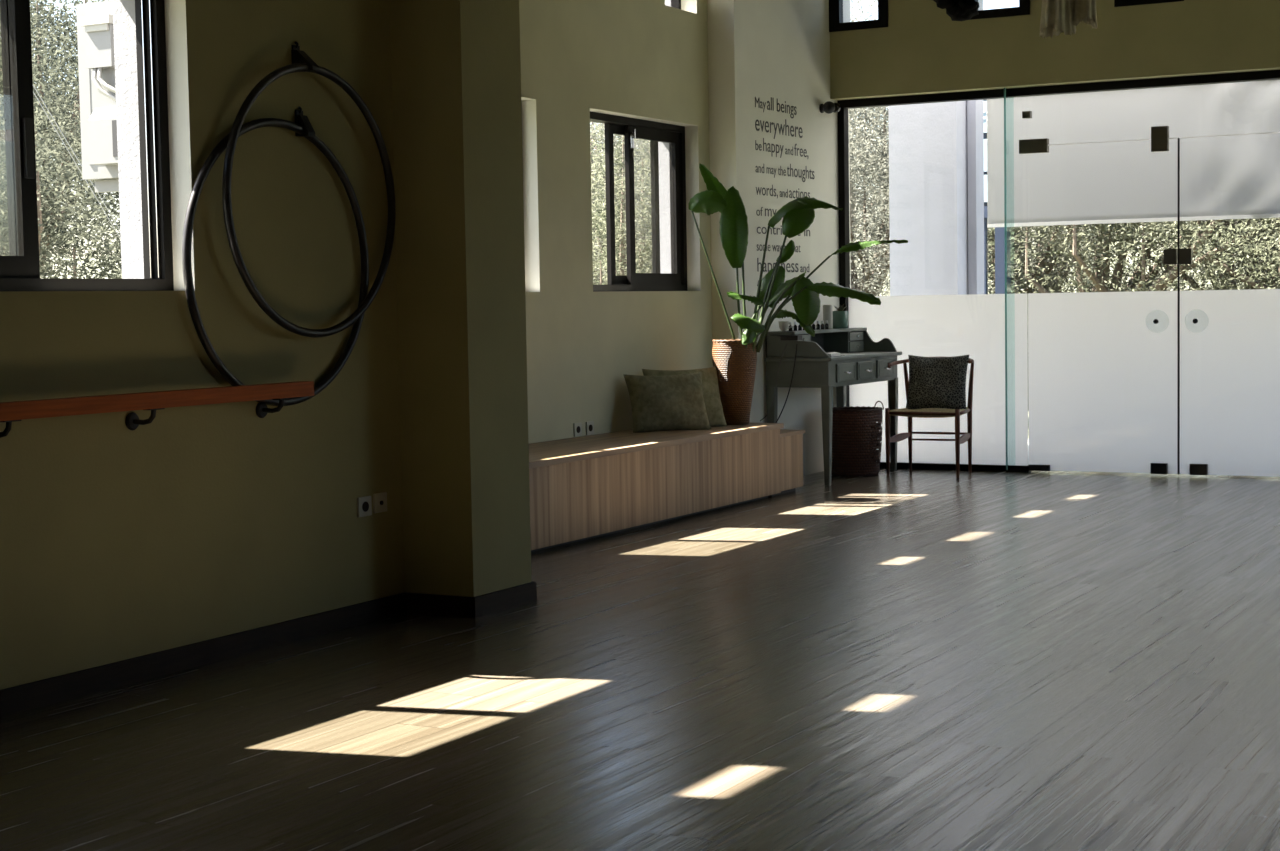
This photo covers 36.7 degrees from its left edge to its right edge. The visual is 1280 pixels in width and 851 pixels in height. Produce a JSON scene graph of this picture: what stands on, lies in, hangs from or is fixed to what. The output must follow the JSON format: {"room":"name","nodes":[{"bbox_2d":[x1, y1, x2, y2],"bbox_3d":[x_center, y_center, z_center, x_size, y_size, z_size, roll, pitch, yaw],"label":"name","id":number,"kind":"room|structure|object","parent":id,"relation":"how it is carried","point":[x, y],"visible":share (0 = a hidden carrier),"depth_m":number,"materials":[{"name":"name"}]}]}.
{"room":"exercise studio","nodes":[
{"label":"exercise studio","id":0,"kind":"room"},
{"bbox_2d":[112,0,143,278],"bbox_3d":[-3.590,-0.939,3.905,0.189,4.100,9.975,1,4,28],"label":"wall","id":1,"kind":"structure","parent":0,"point":[124,24],"depth_m":7.14,"materials":[{"name":"white paint"}]},
{"bbox_2d":[0,0,404,689],"bbox_3d":[-3.434,-0.936,3.824,0.160,4.100,9.980,1,4,28],"label":"wall","id":2,"kind":"structure","parent":0,"point":[197,523],"depth_m":7.19,"materials":[{"name":"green paint"}]},
{"bbox_2d":[0,0,173,291],"bbox_3d":[-2.095,-1.007,6.455,0.100,1.120,1.400,1,4,28],"label":"window","id":3,"kind":"structure","parent":2,"relation":"in","point":[19,271],"depth_m":6.62,"materials":[{"name":"black metal"}]},
{"bbox_2d":[0,381,313,437],"bbox_3d":[-2.546,0.063,5.194,0.133,0.135,5.200,1,4,28],"label":"ballet barre","id":4,"kind":"object","parent":2,"relation":"attached to","point":[10,412],"visible":1,"depth_m":6.70,"materials":[{"name":"orange wood"}]},
{"bbox_2d":[0,592,407,716],"bbox_3d":[-3.341,1.071,3.875,0.016,0.085,9.900,1,4,28],"label":"baseboard","id":5,"kind":"structure","parent":2,"relation":"attached to","point":[24,697],"depth_m":7.01,"materials":[{"name":"brown wood"}]},
{"bbox_2d":[182,118,368,405],"bbox_3d":[-1.378,-0.625,7.423,0.033,1.103,1.103,1,4,28],"label":"hoop","id":6,"kind":"object","parent":2,"relation":"attached to","point":[221,146],"visible":0.9,"depth_m":7.32},
{"bbox_2d":[295,106,314,136],"bbox_3d":[-1.306,-1.186,7.531,0.063,0.120,0.044,1,4,28],"label":"wall hook","id":7,"kind":"object","parent":2,"relation":"attached to","point":[300,119],"visible":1,"depth_m":7.52,"materials":[{"name":"black metal"}]},
{"bbox_2d":[291,41,319,70],"bbox_3d":[-1.299,-1.434,7.497,0.100,0.120,0.044,1,4,28],"label":"wall hook","id":8,"kind":"object","parent":2,"relation":"attached to","point":[298,56],"visible":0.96,"depth_m":7.49,"materials":[{"name":"black metal"}]},
{"bbox_2d":[222,63,395,337],"bbox_3d":[-1.271,-0.875,7.535,0.033,1.063,1.063,1,4,28],"label":"hoop","id":9,"kind":"object","parent":2,"relation":"attached to","point":[271,77],"visible":1,"depth_m":7.44},
{"bbox_2d":[357,496,371,516],"bbox_3d":[-1.133,0.334,7.953,0.012,0.080,0.086,1,4,28],"label":"wall socket","id":10,"kind":"object","parent":2,"relation":"attached to","point":[364,506],"visible":1,"depth_m":7.94,"materials":[{"name":"beige plastic"}]},
{"bbox_2d":[362,502,368,511],"bbox_3d":[-1.130,0.334,7.951,0.003,0.042,0.042,1,4,28],"label":"outlet","id":11,"kind":"object","parent":10,"relation":"attached to","point":[365,505],"depth_m":7.95,"materials":[{"name":"black plastic"}]},
{"bbox_2d":[373,492,386,512],"bbox_3d":[-1.080,0.322,8.049,0.015,0.080,0.086,1,4,28],"label":"wall socket","id":12,"kind":"object","parent":2,"relation":"attached to","point":[379,499],"visible":1,"depth_m":8.04,"materials":[{"name":"beige plastic"}]},
{"bbox_2d":[519,0,712,443],"bbox_3d":[-0.826,-1.442,11.033,0.160,4.100,5.220,1,4,28],"label":"wall","id":13,"kind":"structure","parent":0,"point":[637,59],"depth_m":11.86,"materials":[{"name":"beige paint"}]},
{"bbox_2d":[573,422,581,436],"bbox_3d":[-0.378,0.024,11.730,0.012,0.080,0.086,1,4,28],"label":"wall socket","id":14,"kind":"object","parent":13,"relation":"attached to","point":[577,427],"visible":1,"depth_m":11.72,"materials":[{"name":"beige plastic"}]},
{"bbox_2d":[586,421,593,434],"bbox_3d":[-0.306,0.015,11.862,0.012,0.080,0.086,1,4,28],"label":"wall socket","id":15,"kind":"object","parent":13,"relation":"attached to","point":[590,424],"visible":1,"depth_m":11.85,"materials":[{"name":"beige plastic"}]},
{"bbox_2d":[590,111,687,291],"bbox_3d":[-0.072,-1.432,12.563,0.115,1.120,1.480,1,4,28],"label":"window","id":16,"kind":"structure","parent":13,"relation":"in","point":[630,128],"depth_m":12.79,"materials":[{"name":"black metal"}]},
{"bbox_2d":[671,0,680,8],"bbox_3d":[0.137,-3.082,12.916,0.060,0.620,0.470,1,4,28],"label":"window","id":17,"kind":"structure","parent":13,"relation":"in","point":[674,3],"depth_m":13.11,"materials":[{"name":"black metal"}]},
{"bbox_2d":[0,468,1279,850],"bbox_3d":[1.052,0.989,5.569,9.000,0.120,17.450,1,4,28],"label":"floor","id":18,"kind":"structure","parent":0,"point":[916,659],"depth_m":6.23,"materials":[{"name":"brown wood"}]},
{"bbox_2d":[390,0,530,596],"bbox_3d":[-1.270,-1.271,8.484,1.480,4.100,0.460,1,4,28],"label":"wall pier","id":19,"kind":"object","parent":18,"relation":"on","point":[456,64],"visible":0.44,"depth_m":8.09,"materials":[{"name":"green paint"}]},
{"bbox_2d":[406,581,536,617],"bbox_3d":[-0.938,0.737,8.452,0.836,0.085,0.492,1,4,28],"label":"baseboard","id":20,"kind":"object","parent":19,"relation":"attached to","point":[416,603],"visible":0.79,"depth_m":8.15,"materials":[{"name":"brown wood"}]},
{"bbox_2d":[529,423,783,551],"bbox_3d":[-0.409,0.365,10.949,0.702,0.490,4.435,1,4,28],"label":"storage bench","id":21,"kind":"object","parent":18,"relation":"on","point":[590,486],"visible":0.35,"depth_m":11.14,"materials":[{"name":"brown wood"}]},
{"bbox_2d":[623,372,710,432],"bbox_3d":[0.177,-0.144,12.189,0.546,0.372,0.227,-2,4,-20],"label":"cushion","id":22,"kind":"object","parent":21,"relation":"on","point":[668,402],"visible":1,"depth_m":12.12,"materials":[{"name":"green fabric"}]},
{"bbox_2d":[642,367,726,426],"bbox_3d":[0.292,-0.173,12.445,0.551,0.399,0.210,-3,4,-25],"label":"cushion","id":23,"kind":"object","parent":21,"relation":"on","point":[714,409],"visible":0.36,"depth_m":12.46,"materials":[{"name":"green fabric"}]},
{"bbox_2d":[712,339,756,424],"bbox_3d":[0.622,-0.287,12.660,0.294,0.559,0.294,1,4,28],"label":"wicker planter","id":24,"kind":"object","parent":21,"relation":"on","point":[735,364],"visible":0.88,"depth_m":12.55,"materials":[{"name":"brown wicker"}]},
{"bbox_2d":[688,163,907,352],"bbox_3d":[1.024,-1.103,12.551,1.425,1.252,0.390,0,4,9],"label":"potted plant","id":25,"kind":"object","parent":24,"relation":"in","point":[798,214],"visible":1,"depth_m":12.57,"materials":[{"name":"green plant"}]},
{"bbox_2d":[769,429,804,495],"bbox_3d":[0.733,0.245,13.107,0.662,0.415,0.438,1,4,28],"label":"storage bench","id":26,"kind":"object","parent":18,"relation":"on","point":[791,441],"visible":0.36,"depth_m":12.98,"materials":[{"name":"brown wood"}]},
{"bbox_2d":[765,328,901,485],"bbox_3d":[1.429,-0.161,14.081,0.522,1.078,1.435,1,4,28],"label":"secretary desk","id":27,"kind":"object","parent":18,"relation":"on","point":[814,368],"depth_m":13.60,"materials":[{"name":"grey paint"}]},
{"bbox_2d":[760,344,786,420],"bbox_3d":[0.933,-0.298,13.392,0.246,0.530,0.042,-4,5,-36],"label":"power cable","id":28,"kind":"object","parent":27,"relation":"hanging from","point":[786,344],"visible":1,"depth_m":13.39,"materials":[{"name":"grey plastic"}]},
{"bbox_2d":[778,321,791,330],"bbox_3d":[1.016,-0.696,13.559,0.086,0.070,0.075,-2,4,-9],"label":"teacup","id":29,"kind":"object","parent":27,"relation":"on","point":[783,325],"visible":1,"depth_m":13.53,"materials":[{"name":"grey ceramic"}]},
{"bbox_2d":[775,344,797,422],"bbox_3d":[1.018,-0.287,13.396,0.186,0.552,0.030,-3,4,-24],"label":"power cable","id":30,"kind":"object","parent":27,"relation":"hanging from","point":[796,344],"visible":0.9,"depth_m":13.41,"materials":[{"name":"black plastic"}]},
{"bbox_2d":[793,322,796,330],"bbox_3d":[1.100,-0.703,13.683,0.028,0.064,0.028,1,4,28],"label":"oil bottle","id":31,"kind":"object","parent":27,"relation":"on","point":[795,323],"visible":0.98,"depth_m":13.67,"materials":[{"name":"brown glass"}]},
{"bbox_2d":[767,328,866,334],"bbox_3d":[1.302,-0.691,14.131,0.230,0.023,1.360,1,4,28],"label":"shelf","id":32,"kind":"object","parent":27,"relation":"attached to","point":[841,331],"depth_m":14.18,"materials":[{"name":"grey paint"}]},
{"bbox_2d":[823,305,832,328],"bbox_3d":[1.390,-0.804,14.302,0.072,0.178,0.072,1,4,28],"label":"candle","id":33,"kind":"object","parent":27,"relation":"on","point":[827,309],"visible":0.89,"depth_m":14.27,"materials":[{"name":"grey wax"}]},
{"bbox_2d":[827,352,840,356],"bbox_3d":[1.296,-0.498,13.567,0.180,0.030,0.250,0,4,21],"label":"notebook","id":34,"kind":"object","parent":27,"relation":"on","point":[831,354],"visible":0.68,"depth_m":13.52,"materials":[{"name":"white paper"}]},
{"bbox_2d":[833,304,848,328],"bbox_3d":[1.500,-0.822,14.463,0.128,0.189,0.191,1,4,28],"label":"plant","id":35,"kind":"object","parent":27,"relation":"on","point":[840,317],"visible":0.92,"depth_m":14.41,"materials":[{"name":"green plant"}]},
{"bbox_2d":[831,401,883,475],"bbox_3d":[1.577,0.090,14.267,0.431,0.540,0.431,-3,4,-33],"label":"wicker basket","id":36,"kind":"object","parent":18,"relation":"on","point":[856,434],"visible":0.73,"depth_m":14.09,"materials":[{"name":"brown wicker"}]},
{"bbox_2d":[885,356,973,477],"bbox_3d":[2.127,-0.073,14.251,0.670,0.856,0.572,1,4,28],"label":"wooden armchair","id":37,"kind":"object","parent":18,"relation":"on","point":[924,412],"visible":0.98,"depth_m":14.26,"materials":[{"name":"brown wood"}]},
{"bbox_2d":[906,355,968,408],"bbox_3d":[2.199,-0.318,14.302,0.473,0.412,0.189,1,4,28],"label":"cushion","id":38,"kind":"object","parent":37,"relation":"on","point":[934,382],"visible":0.98,"depth_m":14.24,"materials":[{"name":"black fabric"}]},
{"bbox_2d":[879,462,1030,471],"bbox_3d":[2.250,0.310,14.592,1.428,0.045,0.060,1,4,28],"label":"trim","id":39,"kind":"structure","parent":18,"relation":"on","point":[900,465],"depth_m":14.47,"materials":[{"name":"black metal"}]},
{"bbox_2d":[658,0,670,272],"bbox_3d":[-0.985,-1.444,11.108,0.189,4.100,5.240,1,4,28],"label":"wall left alcove","id":40,"kind":"structure","parent":0,"point":[663,148],"depth_m":13.27,"materials":[{"name":"white paint"}]},
{"bbox_2d":[76,0,118,192],"bbox_3d":[-2.276,-1.457,9.547,0.605,1.190,0.963,1,4,28],"label":"air conditioner","id":41,"kind":"object","parent":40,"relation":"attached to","point":[95,33],"visible":0.2,"depth_m":9.22,"materials":[{"name":"beige metal"}]},
{"bbox_2d":[707,0,850,475],"bbox_3d":[0.902,-1.675,14.223,0.550,4.100,2.050,1,4,28],"label":"wall","id":42,"kind":"structure","parent":0,"point":[763,50],"depth_m":13.72,"materials":[{"name":"paint"}]},
{"bbox_2d":[755,97,813,285],"bbox_3d":[1.054,-1.648,13.921,0.001,1.382,1.040,1,4,28],"label":"wall lettering","id":43,"kind":"object","parent":42,"relation":"attached to","point":[772,123],"depth_m":13.80,"materials":[{"name":"grey plastic"}]},
{"bbox_2d":[819,101,840,113],"bbox_3d":[1.419,-2.375,14.446,0.128,0.092,0.174,1,4,28],"label":"security camera","id":44,"kind":"object","parent":42,"relation":"attached to","point":[828,107],"visible":1,"depth_m":14.39,"materials":[{"name":"black plastic"}]},
{"bbox_2d":[830,0,1279,99],"bbox_3d":[5.171,-3.065,12.773,8.300,1.290,0.370,1,4,28],"label":"wall","id":45,"kind":"structure","parent":0,"point":[921,50],"depth_m":13.83,"materials":[{"name":"green paint"}]},
{"bbox_2d":[829,0,887,31],"bbox_3d":[1.645,-3.278,14.476,0.470,0.620,0.075,1,4,28],"label":"window","id":46,"kind":"structure","parent":45,"relation":"in","point":[836,24],"depth_m":14.49,"materials":[{"name":"black metal"}]},
{"bbox_2d":[848,96,1027,465],"bbox_3d":[2.220,-1.063,14.508,1.413,2.707,0.012,1,4,28],"label":"frosted glass panel","id":47,"kind":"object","parent":45,"relation":"in","point":[973,325],"depth_m":14.44,"materials":[{"name":"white glass"}]},
{"bbox_2d":[1004,88,1011,469],"bbox_3d":[2.704,-1.064,14.129,0.012,2.770,0.194,1,4,28],"label":"window","id":48,"kind":"structure","parent":47,"relation":"attached to","point":[1005,226],"depth_m":14.04,"materials":[{"name":"green glass"}]},
{"bbox_2d":[970,0,1029,19],"bbox_3d":[2.587,-3.262,13.969,0.490,0.620,0.075,1,4,28],"label":"window","id":49,"kind":"structure","parent":45,"relation":"in","point":[1024,5],"depth_m":13.92,"materials":[{"name":"black metal"}]},
{"bbox_2d":[837,70,1279,406],"bbox_3d":[4.610,-1.029,13.219,6.950,2.810,0.090,1,4,28],"label":"trim","id":50,"kind":"structure","parent":45,"relation":"attached to","point":[843,137],"depth_m":14.29,"materials":[{"name":"black metal"}]},
{"bbox_2d":[1022,79,1269,143],"bbox_3d":[3.772,-2.208,13.586,2.210,0.360,0.044,1,4,28],"label":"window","id":51,"kind":"structure","parent":45,"relation":"in","point":[1025,114],"depth_m":14.07,"materials":[{"name":"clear glass"}]},
{"bbox_2d":[1019,126,1179,473],"bbox_3d":[3.297,-0.889,13.914,1.154,2.463,0.090,1,4,28],"label":"door","id":52,"kind":"structure","parent":51,"relation":"attached to","point":[1104,367],"depth_m":13.95,"materials":[{"name":"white glass"}]},
{"bbox_2d":[1179,132,1279,476],"bbox_3d":[4.282,-0.830,13.387,1.082,2.380,0.090,1,4,28],"label":"door","id":53,"kind":"structure","parent":51,"relation":"attached to","point":[1230,339],"depth_m":13.53,"materials":[{"name":"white glass"}]},
{"bbox_2d":[1114,0,1183,6],"bbox_3d":[3.551,-3.245,13.450,0.480,0.620,0.075,1,4,28],"label":"window","id":54,"kind":"structure","parent":45,"relation":"in","point":[1117,3],"depth_m":13.47,"materials":[{"name":"black metal"}]},
{"bbox_3d":[0.979,-3.285,5.267,9.170,0.250,17.600,1,4,28],"label":"ceiling","id":55,"kind":"structure","parent":0,"visible":0},
{"bbox_2d":[933,0,979,20],"bbox_3d":[1.802,-2.829,10.255,0.533,1.324,0.346,-1,4,-5],"label":"hanging cloth","id":56,"kind":"object","parent":55,"relation":"hanging from","point":[958,10],"visible":1,"depth_m":10.26,"materials":[{"name":"black fabric"}]},
{"bbox_2d":[1040,0,1096,37],"bbox_3d":[2.216,-2.749,9.995,0.295,1.463,0.185,0,4,11],"label":"hanging cloth","id":57,"kind":"object","parent":55,"relation":"hanging from","point":[1057,16],"visible":1,"depth_m":9.99,"materials":[{"name":"beige fabric"}]},
{"bbox_3d":[5.976,-2.765,13.750,13.800,0.080,2.030,1,4,28],"label":"roof","id":58,"kind":"structure","parent":0,"visible":0},
{"bbox_2d":[987,80,1279,227],"bbox_3d":[6.541,-2.157,14.078,8.340,1.144,0.157,1,4,28],"label":"roller blind","id":59,"kind":"object","parent":58,"relation":"hanging from","point":[1236,176],"visible":0.92,"depth_m":15.46,"materials":[{"name":"white fabric"}]},
{"label":"outside","id":60,"kind":"structure","parent":0,"visible":0},
{"bbox_3d":[0.706,0.161,22.406,100.000,0.280,100.000,1,4,28],"label":"ground","id":61,"kind":"structure","parent":60,"visible":0},
{"bbox_2d":[0,30,119,229],"bbox_3d":[-3.097,-0.999,11.980,2.053,3.458,0.005,0,4,9],"label":"wire","id":62,"kind":"object","parent":61,"relation":"attached to","point":[0,30],"visible":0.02,"depth_m":12.00,"materials":[{"name":"grey"}]},
{"bbox_2d":[0,0,120,277],"bbox_3d":[-6.280,-2.154,17.355,5.511,5.475,3.656,1,4,29],"label":"tree","id":63,"kind":"object","parent":61,"relation":"on","point":[36,16],"visible":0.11,"depth_m":16.92,"materials":[{"name":"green plant"}]},
{"bbox_2d":[0,36,120,239],"bbox_3d":[-3.091,-0.978,11.864,1.962,3.430,0.005,-1,4,5],"label":"wire","id":64,"kind":"object","parent":61,"relation":"attached to","point":[0,36],"visible":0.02,"depth_m":11.85,"materials":[{"name":"grey metal"}]},
{"bbox_2d":[0,24,121,278],"bbox_3d":[-4.989,-1.078,14.303,4.488,3.988,3.828,1,4,32],"label":"shrub","id":65,"kind":"object","parent":61,"relation":"on","point":[43,172],"visible":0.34,"depth_m":14.53,"materials":[{"name":"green plant"}]},
{"bbox_2d":[0,0,121,278],"bbox_3d":[-7.000,-2.447,19.211,5.905,5.866,3.918,-3,4,-28],"label":"tree","id":66,"kind":"object","parent":61,"relation":"on","point":[60,1],"visible":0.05,"depth_m":19.68,"materials":[{"name":"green plant"}]},
{"bbox_2d":[1,19,121,278],"bbox_3d":[-3.781,-2.063,19.248,4.500,4.987,4.158,1,4,27],"label":"tree","id":67,"kind":"object","parent":61,"relation":"on","point":[68,34],"visible":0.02,"depth_m":18.53,"materials":[{"name":"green plant"}]},
{"bbox_2d":[590,122,647,284],"bbox_3d":[-0.406,-2.492,25.451,3.265,4.888,4.921,1,4,33],"label":"tree","id":68,"kind":"object","parent":61,"relation":"on","point":[603,140],"visible":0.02,"depth_m":23.81,"materials":[{"name":"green plant"}]},
{"bbox_2d":[590,122,651,284],"bbox_3d":[0.229,-2.263,22.837,3.984,4.779,4.312,1,4,23],"label":"tree","id":69,"kind":"object","parent":61,"relation":"on","point":[600,142],"visible":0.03,"depth_m":22.74,"materials":[{"name":"green plant"}]},
{"bbox_2d":[590,123,854,284],"bbox_3d":[0.206,-1.542,21.337,4.292,3.814,3.662,2,5,40],"label":"shrub","id":70,"kind":"object","parent":61,"relation":"on","point":[644,250],"visible":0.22,"depth_m":20.42,"materials":[{"name":"green plant"}]},
{"bbox_2d":[590,0,1029,295],"bbox_3d":[2.015,-2.464,22.518,5.167,5.133,3.428,2,5,41],"label":"tree","id":71,"kind":"object","parent":61,"relation":"on","point":[855,280],"visible":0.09,"depth_m":21.99,"materials":[{"name":"green plant"}]},
{"bbox_2d":[849,2,889,295],"bbox_3d":[2.417,-2.985,26.911,3.754,5.622,5.659,0,4,13],"label":"tree","id":72,"kind":"object","parent":61,"relation":"on","point":[856,18],"visible":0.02,"depth_m":25.81,"materials":[{"name":"green plant"}]},
{"bbox_2d":[850,107,1117,321],"bbox_3d":[3.731,-1.937,21.411,3.465,4.156,3.750,-3,4,-26],"label":"tree","id":73,"kind":"object","parent":61,"relation":"on","point":[1033,275],"visible":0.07,"depth_m":21.15,"materials":[{"name":"green plant"}]},
{"bbox_2d":[983,100,987,293],"bbox_3d":[3.347,-1.494,18.567,0.500,3.420,0.086,1,4,28],"label":"sign board","id":74,"kind":"object","parent":61,"relation":"on","point":[984,101],"visible":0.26,"depth_m":18.50,"materials":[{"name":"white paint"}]},
{"bbox_2d":[995,227,1010,293],"bbox_3d":[3.284,-1.423,17.482,0.240,3.420,0.240,1,4,28],"label":"post","id":75,"kind":"object","parent":61,"relation":"on","point":[999,231],"visible":0.14,"depth_m":17.44,"materials":[{"name":"metal"}]},
{"bbox_2d":[849,108,1190,410],"bbox_3d":[4.603,-2.727,24.095,5.413,5.377,3.591,-1,4,-5],"label":"tree","id":76,"kind":"object","parent":61,"relation":"on","point":[887,108],"visible":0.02,"depth_m":24.07,"materials":[{"name":"green plant"}]},
{"bbox_2d":[987,218,1279,320],"bbox_3d":[5.357,-1.881,20.571,4.328,4.508,5.073,-1,4,-4],"label":"shrub","id":77,"kind":"object","parent":61,"relation":"on","point":[1081,269],"visible":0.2,"depth_m":19.88,"materials":[{"name":"green plant"}]},
{"bbox_2d":[1049,217,1279,292],"bbox_3d":[6.207,-1.938,20.750,3.465,4.156,3.750,1,4,25],"label":"tree","id":78,"kind":"object","parent":61,"relation":"on","point":[1227,222],"visible":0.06,"depth_m":20.42,"materials":[{"name":"green plant"}]},
{"bbox_2d":[1097,218,1279,291],"bbox_3d":[7.294,-1.829,19.230,5.073,4.508,4.328,-2,4,-20],"label":"shrub","id":79,"kind":"object","parent":61,"relation":"on","point":[1274,235],"visible":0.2,"depth_m":19.08,"materials":[{"name":"green plant"}]},
{"bbox_2d":[1167,221,1279,290],"bbox_3d":[7.886,-2.732,23.280,3.591,5.377,5.413,0,4,10],"label":"tree","id":80,"kind":"object","parent":61,"relation":"on","point":[1236,221],"visible":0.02,"depth_m":24.02,"materials":[{"name":"green plant"}]},
{"bbox_3d":[7.168,0.378,13.952,12.600,0.140,3.150,1,4,28],"label":"terrace","id":81,"kind":"object","parent":61,"relation":"on","visible":0},
{"bbox_2d":[888,101,967,295],"bbox_3d":[2.490,-1.277,16.498,0.600,3.000,0.400,1,4,28],"label":"wall","id":82,"kind":"structure","parent":81,"relation":"on","point":[928,155],"depth_m":16.28,"materials":[{"name":"white paint"}]},
{"bbox_2d":[967,100,983,293],"bbox_3d":[2.867,-1.276,16.465,0.075,2.990,0.200,1,4,28],"label":"wall","id":83,"kind":"structure","parent":81,"relation":"on","point":[975,143],"depth_m":16.36,"materials":[{"name":"white paint"}]},
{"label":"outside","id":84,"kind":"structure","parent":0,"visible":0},
{"bbox_2d":[8,222,1243,322],"bbox_3d":[-10.752,-1.895,28.272,93.736,4.174,41.430,-2,4,-21],"label":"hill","id":85,"kind":"structure","parent":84,"point":[1128,278],"depth_m":41.78,"materials":[{"name":"green plant"}]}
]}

